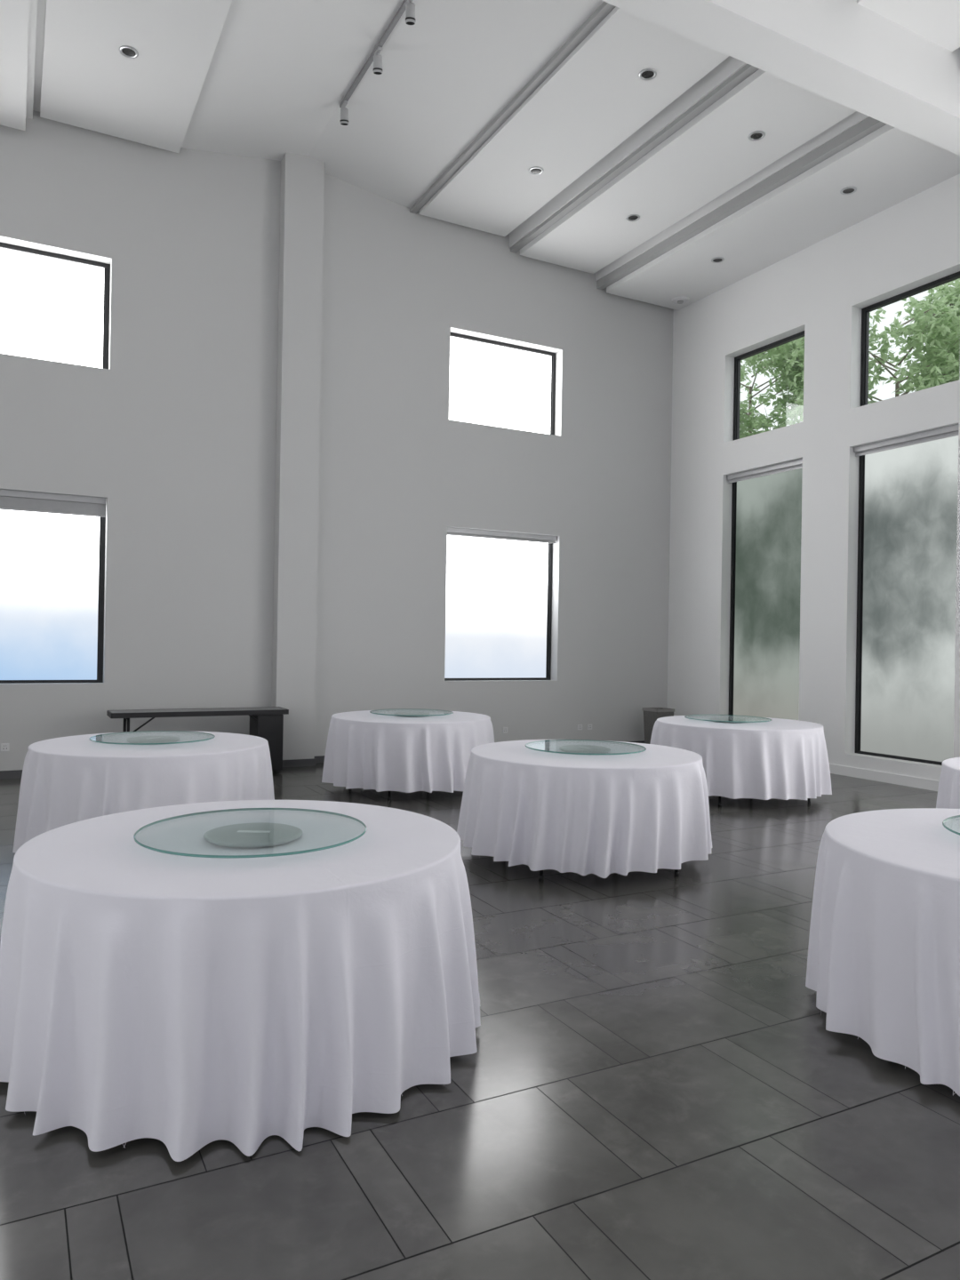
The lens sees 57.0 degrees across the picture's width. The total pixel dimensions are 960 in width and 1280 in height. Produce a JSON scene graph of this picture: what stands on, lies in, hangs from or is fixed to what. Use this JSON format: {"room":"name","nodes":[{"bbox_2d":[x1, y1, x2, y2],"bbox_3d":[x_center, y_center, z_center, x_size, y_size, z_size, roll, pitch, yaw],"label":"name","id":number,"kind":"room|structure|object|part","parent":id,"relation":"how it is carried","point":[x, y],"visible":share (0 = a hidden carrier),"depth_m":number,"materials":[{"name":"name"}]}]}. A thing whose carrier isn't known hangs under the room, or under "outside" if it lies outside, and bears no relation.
{"room":"event hall","nodes":[
{"label":"event hall","id":0,"kind":"room"},
{"bbox_2d":[0,110,673,770],"bbox_3d":[-2.405,-2.362,11.444,12.800,8.100,0.300,1,0,-28],"label":"wall","id":1,"kind":"structure","parent":0,"point":[178,434],"depth_m":11.51,"materials":[{"name":"paint"}]},
{"bbox_2d":[0,743,9,751],"bbox_3d":[-5.254,1.186,9.778,0.086,0.086,0.014,1,0,-28],"label":"wall socket","id":2,"kind":"object","parent":1,"relation":"attached to","point":[4,747],"visible":1,"depth_m":9.78,"materials":[{"name":"white plastic"}]},
{"bbox_2d":[0,769,22,779],"bbox_3d":[-5.224,1.492,9.795,5.800,0.090,0.015,1,0,-28],"label":"baseboard","id":3,"kind":"structure","parent":1,"relation":"attached to","point":[16,773],"depth_m":9.80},
{"bbox_2d":[0,0,29,131],"bbox_3d":[-4.342,-5.716,7.078,1.320,0.220,5.340,1,0,-28],"label":"ceiling panel","id":4,"kind":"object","parent":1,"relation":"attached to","point":[13,13],"depth_m":8.56,"materials":[{"name":"paint"}]},
{"bbox_2d":[0,509,105,683],"bbox_3d":[-5.266,-0.592,10.012,1.862,2.160,0.070,1,0,-28],"label":"window","id":5,"kind":"structure","parent":1,"relation":"in","point":[52,565],"depth_m":10.18,"materials":[{"name":"glass"}]},
{"bbox_2d":[0,488,105,517],"bbox_3d":[-5.195,-1.561,9.912,1.842,0.220,0.070,1,0,-28],"label":"roller blind","id":6,"kind":"object","parent":1,"relation":"attached to","point":[19,500],"visible":1,"depth_m":10.06,"materials":[{"name":"metal"}]},
{"bbox_3d":[-5.194,-1.636,9.913,1.842,0.070,0.070,1,0,-28],"label":"head rail","id":7,"kind":"part","parent":6,"relation":"part of","materials":[{"name":"metal"}]},
{"bbox_2d":[0,242,110,368],"bbox_3d":[-5.212,-3.803,10.020,1.862,1.290,0.070,1,0,-28],"label":"window","id":8,"kind":"structure","parent":1,"relation":"in","point":[54,307],"depth_m":10.18,"materials":[{"name":"glass"}]},
{"bbox_2d":[119,45,138,58],"bbox_3d":[-3.454,-5.781,8.692,0.182,0.012,0.182,1,0,-28],"label":"recessed light","id":9,"kind":"object","parent":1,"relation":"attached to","point":[128,52],"visible":1,"depth_m":8.69,"materials":[{"name":"metal"}]},
{"bbox_2d":[40,0,231,152],"bbox_3d":[-2.979,-5.841,7.800,1.480,0.120,5.340,1,0,-28],"label":"ceiling panel","id":10,"kind":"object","parent":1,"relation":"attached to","point":[150,99],"depth_m":8.88,"materials":[{"name":"paint"}]},
{"bbox_2d":[271,152,324,759],"bbox_3d":[-2.312,-2.271,11.200,0.500,7.720,0.220,1,0,-28],"label":"column","id":11,"kind":"structure","parent":1,"relation":"attached to","point":[302,176],"depth_m":11.10,"materials":[{"name":"paint"}]},
{"bbox_2d":[314,740,644,763],"bbox_3d":[0.403,1.594,12.780,5.860,0.090,0.015,1,0,-28],"label":"baseboard","id":12,"kind":"structure","parent":1,"relation":"attached to","point":[319,758],"depth_m":11.47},
{"bbox_2d":[444,535,552,680],"bbox_3d":[0.245,-0.492,12.935,1.860,2.160,0.070,1,0,-28],"label":"window","id":13,"kind":"structure","parent":1,"relation":"in","point":[499,608],"depth_m":12.94,"materials":[{"name":"glass"}]},
{"bbox_2d":[447,527,556,543],"bbox_3d":[0.316,-1.516,12.836,1.840,0.110,0.070,1,0,-28],"label":"roller blind","id":14,"kind":"object","parent":13,"relation":"attached to","point":[451,531],"visible":0.94,"depth_m":12.80,"materials":[{"name":"fabric"}]},
{"bbox_2d":[448,332,555,434],"bbox_3d":[0.299,-3.703,12.943,1.860,1.290,0.070,1,0,-28],"label":"window","id":15,"kind":"structure","parent":1,"relation":"in","point":[492,383],"depth_m":12.95,"materials":[{"name":"glass"}]},
{"bbox_2d":[502,727,507,733],"bbox_3d":[0.363,1.298,12.758,0.086,0.086,0.014,1,0,-28],"label":"wall socket","id":16,"kind":"object","parent":1,"relation":"attached to","point":[504,729],"visible":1,"depth_m":12.75,"materials":[{"name":"white plastic"}]},
{"bbox_2d":[409,1,615,214],"bbox_3d":[0.366,-5.846,9.637,0.090,0.090,5.450,1,0,-28],"label":"trim","id":17,"kind":"structure","parent":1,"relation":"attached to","point":[604,9],"depth_m":9.48,"materials":[{"name":"white paint"}]},
{"bbox_2d":[528,166,543,175],"bbox_3d":[0.687,-5.736,10.810,0.182,0.012,0.182,1,0,-28],"label":"recessed light","id":18,"kind":"object","parent":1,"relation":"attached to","point":[534,171],"visible":1,"depth_m":10.81,"materials":[{"name":"metal"}]},
{"bbox_2d":[419,7,728,236],"bbox_3d":[1.018,-5.809,9.921,1.330,0.140,5.340,1,0,-28],"label":"ceiling panel","id":19,"kind":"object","parent":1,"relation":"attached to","point":[596,98],"depth_m":9.75,"materials":[{"name":"paint"}]},
{"bbox_2d":[577,724,582,729],"bbox_3d":[1.511,1.319,13.367,0.086,0.086,0.014,1,0,-28],"label":"wall socket","id":20,"kind":"object","parent":1,"relation":"attached to","point":[580,726],"visible":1,"depth_m":13.36,"materials":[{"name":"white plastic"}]},
{"bbox_2d":[587,723,591,729],"bbox_3d":[1.670,1.322,13.452,0.086,0.086,0.014,1,0,-28],"label":"wall socket","id":21,"kind":"object","parent":1,"relation":"attached to","point":[589,726],"visible":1,"depth_m":13.45,"materials":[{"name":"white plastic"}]},
{"bbox_2d":[510,64,759,252],"bbox_3d":[1.755,-5.730,10.374,0.100,0.270,5.450,1,0,-28],"label":"trim","id":22,"kind":"structure","parent":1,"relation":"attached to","point":[747,70],"depth_m":10.10,"materials":[{"name":"white paint"}]},
{"bbox_2d":[638,68,656,79],"bbox_3d":[1.698,-5.724,8.946,0.182,0.012,0.182,1,0,-28],"label":"recessed light","id":23,"kind":"object","parent":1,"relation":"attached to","point":[647,74],"visible":1,"depth_m":8.95,"materials":[{"name":"metal"}]},
{"bbox_2d":[520,69,855,273],"bbox_3d":[2.393,-5.582,10.651,1.290,0.145,5.340,1,0,-28],"label":"ceiling panel","id":24,"kind":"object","parent":1,"relation":"attached to","point":[713,153],"depth_m":10.34,"materials":[{"name":"paint"}]},
{"bbox_2d":[596,116,886,289],"bbox_3d":[3.103,-5.491,11.091,0.100,0.300,5.450,1,0,-28],"label":"trim","id":25,"kind":"structure","parent":1,"relation":"attached to","point":[865,127],"depth_m":10.69,"materials":[{"name":"white paint"}]},
{"bbox_2d":[747,130,765,140],"bbox_3d":[3.015,-5.495,9.635,0.182,0.012,0.182,1,0,-28],"label":"recessed light","id":26,"kind":"object","parent":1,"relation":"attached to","point":[756,135],"visible":1,"depth_m":9.63,"materials":[{"name":"metal"}]},
{"bbox_2d":[0,762,959,1279],"bbox_3d":[1.135,1.691,4.631,12.800,0.120,15.700,1,0,-28],"label":"floor","id":27,"kind":"structure","parent":0,"point":[655,1086],"depth_m":2.83,"materials":[{"name":"stone"}]},
{"bbox_2d":[106,706,288,773],"bbox_3d":[-3.265,1.193,10.297,1.970,0.757,0.444,1,0,-28],"label":"folding table","id":28,"kind":"object","parent":27,"relation":"on","point":[267,723],"visible":0.7,"depth_m":10.44,"materials":[{"name":"grey laminate"}]},
{"bbox_3d":[-2.581,1.218,10.660,0.310,0.670,0.400,1,0,-28],"label":"panel","id":29,"kind":"part","parent":28,"relation":"part of","materials":[{"name":"black plastic"}]},
{"bbox_2d":[282,758,316,767],"bbox_3d":[-2.321,1.544,11.086,0.540,0.090,0.015,1,0,-28],"label":"baseboard","id":30,"kind":"structure","parent":27,"relation":"on","point":[294,763],"depth_m":11.10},
{"bbox_2d":[538,869,679,880],"bbox_3d":[0.787,1.240,6.689,1.690,0.780,1.690,1,0,-28],"label":"round banquet table","id":31,"kind":"object","parent":27,"relation":"on","point":[676,872],"visible":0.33,"depth_m":5.97,"materials":[{"name":"brown wood"}]},
{"bbox_3d":[0.430,1.250,5.998,0.033,0.745,0.078,1,0,27],"label":"leg","id":32,"kind":"part","parent":31,"relation":"part of","materials":[{"name":"black metal"}]},
{"bbox_2d":[456,739,711,878],"bbox_3d":[0.787,1.200,6.673,1.915,0.708,1.862,1,0,-28],"label":"tablecloth","id":33,"kind":"object","parent":31,"relation":"on","point":[647,811],"visible":0.94,"depth_m":5.94,"materials":[{"name":"white fabric"}]},
{"bbox_2d":[524,739,646,754],"bbox_3d":[0.794,0.824,6.689,0.910,0.043,0.910,1,0,-33],"label":"turntable","id":34,"kind":"object","parent":33,"relation":"on","point":[574,749],"visible":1,"depth_m":6.61,"materials":[{"name":"glass"}]},
{"bbox_3d":[1.357,1.266,6.160,0.078,0.745,0.033,1,0,43],"label":"leg","id":35,"kind":"part","parent":31,"relation":"part of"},
{"bbox_2d":[642,707,675,743],"bbox_3d":[2.714,1.359,13.447,0.356,0.640,0.356,1,0,-28],"label":"waste bin","id":36,"kind":"object","parent":27,"relation":"on","point":[651,715],"visible":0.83,"depth_m":13.38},
{"bbox_2d":[718,796,810,806],"bbox_3d":[2.786,1.281,9.568,1.690,0.780,1.690,1,0,-28],"label":"round banquet table","id":37,"kind":"object","parent":27,"relation":"on","point":[719,797],"visible":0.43,"depth_m":8.86,"materials":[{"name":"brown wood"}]},
{"bbox_3d":[2.419,1.291,8.883,0.033,0.745,0.078,1,0,28],"label":"leg","id":38,"kind":"part","parent":37,"relation":"part of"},
{"bbox_2d":[649,715,831,799],"bbox_3d":[2.787,1.242,9.566,1.930,0.711,1.870,1,0,-28],"label":"tablecloth","id":39,"kind":"object","parent":37,"relation":"on","point":[778,758],"visible":0.84,"depth_m":8.78,"materials":[{"name":"white fabric"}]},
{"bbox_2d":[684,714,771,722],"bbox_3d":[2.681,0.863,9.567,0.910,0.043,0.910,1,0,-32],"label":"turntable","id":40,"kind":"object","parent":39,"relation":"on","point":[728,719],"visible":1,"depth_m":9.58,"materials":[{"name":"glass"}]},
{"bbox_3d":[-0.753,1.222,9.658,1.690,0.780,1.690,1,0,-28],"label":"round banquet table","id":41,"kind":"object","parent":27,"relation":"on","visible":0},
{"bbox_2d":[321,709,494,792],"bbox_3d":[-0.740,1.177,9.653,1.922,0.698,1.905,1,0,-28],"label":"tablecloth","id":42,"kind":"object","parent":41,"relation":"on","point":[364,749],"visible":0.88,"depth_m":8.88,"materials":[{"name":"white fabric"}]},
{"bbox_2d":[369,708,453,716],"bbox_3d":[-0.746,0.806,9.659,0.910,0.043,0.910,1,0,41],"label":"turntable","id":43,"kind":"object","parent":42,"relation":"on","point":[400,714],"visible":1,"depth_m":9.58,"materials":[{"name":"glass"}]},
{"bbox_3d":[-2.533,1.185,6.837,1.690,0.780,1.690,1,0,-28],"label":"round banquet table","id":44,"kind":"object","parent":27,"relation":"on","visible":0},
{"bbox_2d":[12,730,274,852],"bbox_3d":[-2.542,1.164,6.844,1.888,0.747,1.857,1,0,-28],"label":"tablecloth","id":45,"kind":"object","parent":44,"relation":"on","point":[65,780],"visible":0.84,"depth_m":6.12,"materials":[{"name":"white fabric"}]},
{"bbox_2d":[88,730,215,744],"bbox_3d":[-2.526,0.769,6.838,0.910,0.043,0.910,1,0,22],"label":"turntable","id":46,"kind":"object","parent":45,"relation":"on","point":[142,740],"visible":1,"depth_m":6.76,"materials":[{"name":"glass"}]},
{"bbox_3d":[4.128,1.295,6.046,1.690,0.780,1.690,1,0,-28],"label":"round banquet table","id":47,"kind":"object","parent":27,"relation":"on","visible":0},
{"bbox_2d":[936,757,959,808],"bbox_3d":[4.111,1.260,6.037,1.899,0.718,1.922,1,0,-28],"label":"tablecloth","id":48,"kind":"object","parent":47,"relation":"on","point":[948,791],"visible":0.44,"depth_m":6.18,"materials":[{"name":"white fabric"}]},
{"bbox_2d":[25,0,959,280],"bbox_3d":[1.264,-5.988,4.651,12.800,0.960,15.700,1,0,-28],"label":"ceiling","id":49,"kind":"structure","parent":0,"point":[278,76],"depth_m":9.49,"materials":[{"name":"paint"}]},
{"bbox_2d":[339,0,415,125],"bbox_3d":[-0.959,-5.947,8.905,0.107,0.258,2.600,1,0,-28],"label":"track light","id":50,"kind":"object","parent":49,"relation":"attached to","point":[407,5],"visible":1,"depth_m":9.04,"materials":[{"name":"white metal"}]},
{"bbox_2d":[856,0,959,52],"bbox_3d":[5.998,-5.538,3.853,1.290,0.145,9.250,1,0,-28],"label":"trim","id":51,"kind":"structure","parent":49,"relation":"attached to","point":[938,21],"depth_m":7.78,"materials":[{"name":"paint"}]},
{"bbox_2d":[625,214,639,221],"bbox_3d":[1.999,-5.507,11.530,0.182,0.012,0.182,1,0,-28],"label":"recessed light","id":52,"kind":"object","parent":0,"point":[632,217],"visible":1,"depth_m":11.53,"materials":[{"name":"metal"}]},
{"bbox_2d":[666,173,959,780],"bbox_3d":[6.723,-2.219,7.570,0.300,8.100,15.100,1,0,-28],"label":"wall","id":53,"kind":"structure","parent":0,"point":[821,290],"depth_m":11.65,"materials":[{"name":"paint"}]},
{"bbox_2d":[728,468,802,719],"bbox_3d":[4.118,-0.508,12.560,0.070,3.871,1.490,1,0,-28],"label":"window","id":54,"kind":"structure","parent":53,"relation":"in","point":[766,510],"depth_m":12.62,"materials":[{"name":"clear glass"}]},
{"bbox_3d":[4.118,-0.508,12.560,0.070,3.871,1.490,1,0,-28],"label":"frame","id":55,"kind":"part","parent":54,"relation":"part of","materials":[{"name":"black metal"}]},
{"bbox_2d":[727,458,802,483],"bbox_3d":[4.048,-2.385,12.511,0.070,0.120,1.470,1,0,-28],"label":"roller blind","id":56,"kind":"object","parent":54,"relation":"attached to","point":[793,465],"visible":0.84,"depth_m":12.47,"materials":[{"name":"metal"}]},
{"bbox_2d":[733,330,804,439],"bbox_3d":[4.170,-3.568,12.568,0.070,1.302,1.490,1,0,-28],"label":"window","id":57,"kind":"structure","parent":53,"relation":"in","point":[737,360],"depth_m":13.17,"materials":[{"name":"black metal"}]},
{"bbox_2d":[601,0,959,155],"bbox_3d":[0.367,-5.579,6.328,12.200,1.200,0.400,1,0,-28],"label":"ceiling beam","id":58,"kind":"structure","parent":53,"relation":"attached to","point":[844,52],"depth_m":7.65,"materials":[{"name":"paint"}]},
{"bbox_2d":[606,124,959,310],"bbox_3d":[3.789,-5.359,11.393,1.400,0.220,5.340,1,0,-28],"label":"ceiling panel","id":59,"kind":"object","parent":53,"relation":"attached to","point":[890,165],"depth_m":10.93,"materials":[{"name":"paint"}]},
{"bbox_2d":[671,296,689,303],"bbox_3d":[3.089,-5.226,13.627,0.270,0.058,0.270,1,0,-28],"label":"smoke detector","id":60,"kind":"object","parent":59,"relation":"attached to","point":[678,300],"visible":1,"depth_m":13.57,"materials":[{"name":"white plastic"}]},
{"bbox_2d":[711,256,724,263],"bbox_3d":[3.284,-5.249,12.213,0.182,0.012,0.182,1,0,-28],"label":"recessed light","id":61,"kind":"object","parent":59,"relation":"attached to","point":[717,260],"visible":1,"depth_m":12.21,"materials":[{"name":"metal"}]},
{"bbox_2d":[840,186,856,194],"bbox_3d":[4.296,-5.237,10.305,0.182,0.012,0.182,1,0,-28],"label":"recessed light","id":62,"kind":"object","parent":59,"relation":"attached to","point":[848,190],"visible":1,"depth_m":10.31,"materials":[{"name":"metal"}]},
{"bbox_2d":[828,763,939,791],"bbox_3d":[6.516,1.668,7.486,0.020,0.120,15.100,1,0,-28],"label":"baseboard","id":63,"kind":"structure","parent":53,"relation":"attached to","point":[923,783],"depth_m":10.59,"materials":[{"name":"paint"}]},
{"bbox_2d":[854,435,958,765],"bbox_3d":[5.159,-0.495,10.599,0.070,3.871,1.452,1,0,-28],"label":"window","id":64,"kind":"structure","parent":53,"relation":"in","point":[908,522],"depth_m":10.62,"materials":[{"name":"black glass"}]},
{"bbox_2d":[854,424,958,456],"bbox_3d":[5.088,-2.373,10.550,0.070,0.120,1.432,1,0,-28],"label":"roller blind","id":65,"kind":"object","parent":64,"relation":"attached to","point":[949,431],"visible":1,"depth_m":10.50,"materials":[{"name":"metal"}]},
{"bbox_2d":[860,271,959,406],"bbox_3d":[5.210,-3.555,10.607,0.070,1.302,1.452,1,0,-28],"label":"window","id":66,"kind":"structure","parent":53,"relation":"in","point":[865,311],"depth_m":11.19,"materials":[{"name":"black metal"}]},
{"label":"outside","id":67,"kind":"structure","parent":0,"visible":0},
{"label":"ground","id":68,"kind":"structure","parent":67,"visible":0},
{"bbox_2d":[739,338,804,439],"bbox_3d":[6.075,-3.159,19.898,3.940,9.926,3.786,1,0,12],"label":"tree","id":69,"kind":"object","parent":68,"relation":"on","point":[779,356],"visible":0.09,"depth_m":18.93,"materials":[{"name":"green plant"}]},
{"bbox_2d":[785,278,959,424],"bbox_3d":[7.486,-2.639,15.914,3.846,8.915,3.732,1,0,17],"label":"tree","id":70,"kind":"object","parent":68,"relation":"on","point":[940,364],"visible":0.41,"depth_m":14.95,"materials":[{"name":"green plant"}]},
{"bbox_3d":[-0.950,1.203,3.633,1.690,0.780,1.690,1,0,-28],"label":"round banquet table","id":71,"kind":"object","parent":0,"visible":0},
{"bbox_2d":[0,800,480,1161],"bbox_3d":[-0.937,1.198,3.606,1.893,0.778,1.892,1,0,0],"label":"tablecloth","id":72,"kind":"object","parent":71,"relation":"on","point":[187,1004],"visible":0.98,"depth_m":2.88,"materials":[{"name":"white fabric"}]},
{"bbox_2d":[133,808,366,858],"bbox_3d":[-0.919,0.788,3.590,0.910,0.043,0.910,1,0,1],"label":"turntable","id":73,"kind":"object","parent":72,"relation":"on","point":[257,835],"visible":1,"depth_m":3.52,"materials":[{"name":"glass"}]},
{"bbox_3d":[-0.919,0.778,3.590,0.130,0.002,0.028,1,0,1],"label":"bearing plate","id":74,"kind":"part","parent":73,"relation":"part of","materials":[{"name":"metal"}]},
{"bbox_3d":[2.364,1.259,3.698,1.690,0.780,1.690,1,0,-28],"label":"round banquet table","id":75,"kind":"object","parent":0,"visible":0},
{"bbox_2d":[805,808,959,1096],"bbox_3d":[2.382,1.248,3.686,1.859,0.764,1.884,1,0,-28],"label":"tablecloth","id":76,"kind":"object","parent":75,"relation":"on","point":[884,957],"visible":1,"depth_m":3.40,"materials":[{"name":"white fabric"}]},
{"bbox_2d":[942,815,959,835],"bbox_3d":[2.477,0.845,3.755,0.910,0.043,0.910,1,0,10],"label":"turntable","id":77,"kind":"object","parent":76,"relation":"on","point":[956,816],"visible":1,"depth_m":3.93,"materials":[{"name":"glass"}]}
]}

